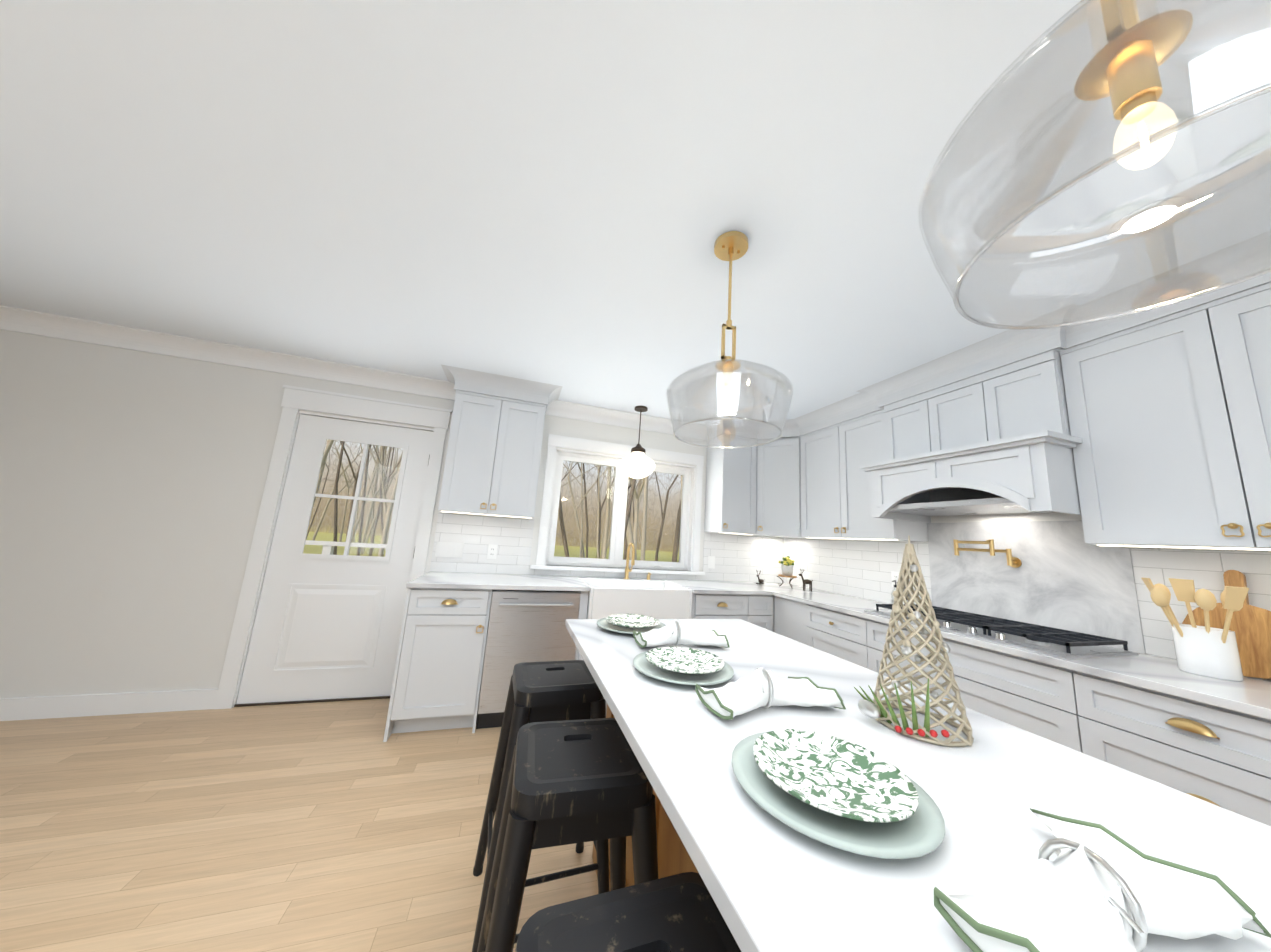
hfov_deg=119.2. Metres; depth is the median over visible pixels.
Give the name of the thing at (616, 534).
kitchen window
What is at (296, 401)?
trim
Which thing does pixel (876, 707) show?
trees
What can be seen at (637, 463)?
light
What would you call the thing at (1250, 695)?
countertop
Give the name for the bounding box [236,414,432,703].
back door
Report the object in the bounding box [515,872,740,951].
stool
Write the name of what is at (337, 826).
floor
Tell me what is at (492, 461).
upper cabinet
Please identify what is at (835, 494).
upper cabinet
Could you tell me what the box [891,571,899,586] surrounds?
outlet
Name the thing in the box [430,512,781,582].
tile backsplash
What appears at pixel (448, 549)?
outlet
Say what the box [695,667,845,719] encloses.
napkin
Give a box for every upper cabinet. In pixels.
[438,390,545,518]
[704,434,756,534]
[740,437,820,538]
[800,409,927,541]
[1059,282,1270,551]
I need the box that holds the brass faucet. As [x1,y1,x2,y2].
[623,543,650,579]
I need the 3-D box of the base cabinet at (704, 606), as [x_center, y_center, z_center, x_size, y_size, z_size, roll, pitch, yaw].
[0.551,1.426,3.224,0.540,0.884,0.628,7,-10,-17]
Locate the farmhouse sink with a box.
[580,579,691,618]
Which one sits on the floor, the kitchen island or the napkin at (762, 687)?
the kitchen island
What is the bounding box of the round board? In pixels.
[1182,570,1270,678]
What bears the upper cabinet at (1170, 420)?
attached to the wall
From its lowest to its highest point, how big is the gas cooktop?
0.054 m
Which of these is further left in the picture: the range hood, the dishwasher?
the dishwasher
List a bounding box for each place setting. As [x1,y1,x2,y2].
[597,614,665,633]
[633,646,733,684]
[732,729,944,858]
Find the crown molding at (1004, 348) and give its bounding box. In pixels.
[441,230,1270,440]
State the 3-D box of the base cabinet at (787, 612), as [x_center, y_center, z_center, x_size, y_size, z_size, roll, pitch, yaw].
[1.496,1.450,2.998,0.620,0.884,0.366,7,-10,-17]
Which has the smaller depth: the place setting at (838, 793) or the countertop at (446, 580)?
the place setting at (838, 793)
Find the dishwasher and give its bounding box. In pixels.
[476,589,579,728]
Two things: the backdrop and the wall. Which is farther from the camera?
the backdrop
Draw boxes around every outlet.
[435,542,463,557]
[487,544,497,558]
[708,556,714,568]
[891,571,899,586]
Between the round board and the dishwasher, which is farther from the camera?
the dishwasher
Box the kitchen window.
[546,451,690,569]
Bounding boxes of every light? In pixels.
[620,406,654,478]
[666,231,792,447]
[918,0,1270,329]
[1107,197,1193,240]
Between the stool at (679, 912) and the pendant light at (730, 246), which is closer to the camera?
the stool at (679, 912)
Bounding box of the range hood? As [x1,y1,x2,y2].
[858,350,1081,522]
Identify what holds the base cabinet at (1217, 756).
on the floor
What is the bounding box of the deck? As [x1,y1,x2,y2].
[305,540,386,554]
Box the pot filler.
[953,539,1021,567]
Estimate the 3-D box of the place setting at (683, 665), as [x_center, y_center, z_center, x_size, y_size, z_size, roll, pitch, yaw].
[0.135,0.540,1.066,0.284,0.037,0.284,7,-10,-17]
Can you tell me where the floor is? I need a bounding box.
[0,698,597,951]
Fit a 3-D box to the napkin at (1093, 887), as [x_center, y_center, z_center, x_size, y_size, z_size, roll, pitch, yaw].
[0.466,0.422,0.393,0.310,0.089,0.176,8,-10,-25]
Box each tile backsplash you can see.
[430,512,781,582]
[782,520,1270,659]
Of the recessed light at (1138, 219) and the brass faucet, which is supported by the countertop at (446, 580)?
the brass faucet
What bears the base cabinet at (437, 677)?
on the floor
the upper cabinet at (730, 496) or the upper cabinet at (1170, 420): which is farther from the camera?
the upper cabinet at (730, 496)
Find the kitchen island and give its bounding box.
[592,704,697,890]
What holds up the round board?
on the countertop at (1250, 695)
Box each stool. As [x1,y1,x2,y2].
[472,660,609,951]
[477,718,658,951]
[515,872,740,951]
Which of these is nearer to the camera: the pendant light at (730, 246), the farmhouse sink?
the pendant light at (730, 246)
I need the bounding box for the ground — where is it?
[303,532,678,561]
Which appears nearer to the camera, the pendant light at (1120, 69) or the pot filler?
the pendant light at (1120, 69)
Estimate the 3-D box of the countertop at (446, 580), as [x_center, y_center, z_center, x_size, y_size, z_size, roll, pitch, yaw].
[0.069,0.912,3.124,3.366,0.030,0.652,7,-10,-17]
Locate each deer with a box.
[756,570,763,583]
[799,569,812,591]
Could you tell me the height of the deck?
1.100 m
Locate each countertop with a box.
[406,572,785,594]
[565,619,1270,951]
[738,582,1270,719]
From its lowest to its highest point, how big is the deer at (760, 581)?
0.133 m
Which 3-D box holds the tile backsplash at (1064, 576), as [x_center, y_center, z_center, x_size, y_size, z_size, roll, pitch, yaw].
[2.093,0.607,2.429,0.012,0.604,3.244,7,-10,-17]
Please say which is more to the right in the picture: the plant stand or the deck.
the plant stand
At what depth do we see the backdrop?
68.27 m
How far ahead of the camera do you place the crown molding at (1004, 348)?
2.01 m
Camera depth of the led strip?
1.57 m
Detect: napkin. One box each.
[633,620,729,647]
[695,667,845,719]
[934,808,1270,951]
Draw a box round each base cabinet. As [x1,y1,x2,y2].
[383,588,492,741]
[691,593,750,622]
[751,595,773,631]
[774,596,801,642]
[802,603,861,665]
[862,618,1073,748]
[1066,669,1270,825]
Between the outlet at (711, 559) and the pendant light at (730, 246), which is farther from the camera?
the outlet at (711, 559)
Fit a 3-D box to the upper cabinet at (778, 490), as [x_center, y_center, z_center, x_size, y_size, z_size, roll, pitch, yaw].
[1.445,0.132,3.713,0.590,0.932,0.613,7,-10,-17]
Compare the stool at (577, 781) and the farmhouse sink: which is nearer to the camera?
the stool at (577, 781)
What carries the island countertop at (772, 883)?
on the kitchen island
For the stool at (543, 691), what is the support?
on the floor
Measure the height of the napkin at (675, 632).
0.089 m
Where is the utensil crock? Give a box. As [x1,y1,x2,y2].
[1141,578,1248,680]
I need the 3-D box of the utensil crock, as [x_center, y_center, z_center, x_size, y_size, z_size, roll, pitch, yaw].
[2.146,0.572,1.414,0.196,0.348,0.245,7,-10,-17]
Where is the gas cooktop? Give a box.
[864,604,1138,658]
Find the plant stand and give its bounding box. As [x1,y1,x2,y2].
[777,556,796,587]
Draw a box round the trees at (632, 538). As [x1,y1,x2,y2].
[306,440,682,561]
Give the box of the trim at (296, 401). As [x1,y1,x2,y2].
[0,305,706,720]
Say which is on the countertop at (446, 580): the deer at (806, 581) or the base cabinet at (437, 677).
the deer at (806, 581)
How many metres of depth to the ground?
42.02 m
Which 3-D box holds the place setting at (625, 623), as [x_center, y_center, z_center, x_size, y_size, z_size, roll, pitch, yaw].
[-0.017,0.607,1.528,0.284,0.037,0.284,7,-10,-17]
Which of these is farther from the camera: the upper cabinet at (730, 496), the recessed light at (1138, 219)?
the upper cabinet at (730, 496)
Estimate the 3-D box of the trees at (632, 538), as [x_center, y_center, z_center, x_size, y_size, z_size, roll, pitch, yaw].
[-16.066,-8.305,23.017,68.659,28.947,54.711,7,-10,-17]
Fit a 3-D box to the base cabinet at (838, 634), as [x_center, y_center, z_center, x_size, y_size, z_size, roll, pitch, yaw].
[1.627,1.390,2.585,0.628,0.884,0.510,7,-10,-17]
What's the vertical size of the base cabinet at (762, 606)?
0.884 m
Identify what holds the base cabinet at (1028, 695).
on the floor
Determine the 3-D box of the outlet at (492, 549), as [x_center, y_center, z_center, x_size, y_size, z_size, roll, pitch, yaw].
[-1.186,0.628,3.092,0.072,0.117,0.008,7,-10,-17]
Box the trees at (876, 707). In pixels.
[854,535,973,746]
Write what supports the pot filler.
attached to the tile backsplash at (1064, 576)
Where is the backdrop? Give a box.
[308,439,680,551]
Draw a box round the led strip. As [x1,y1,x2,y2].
[441,511,1270,550]

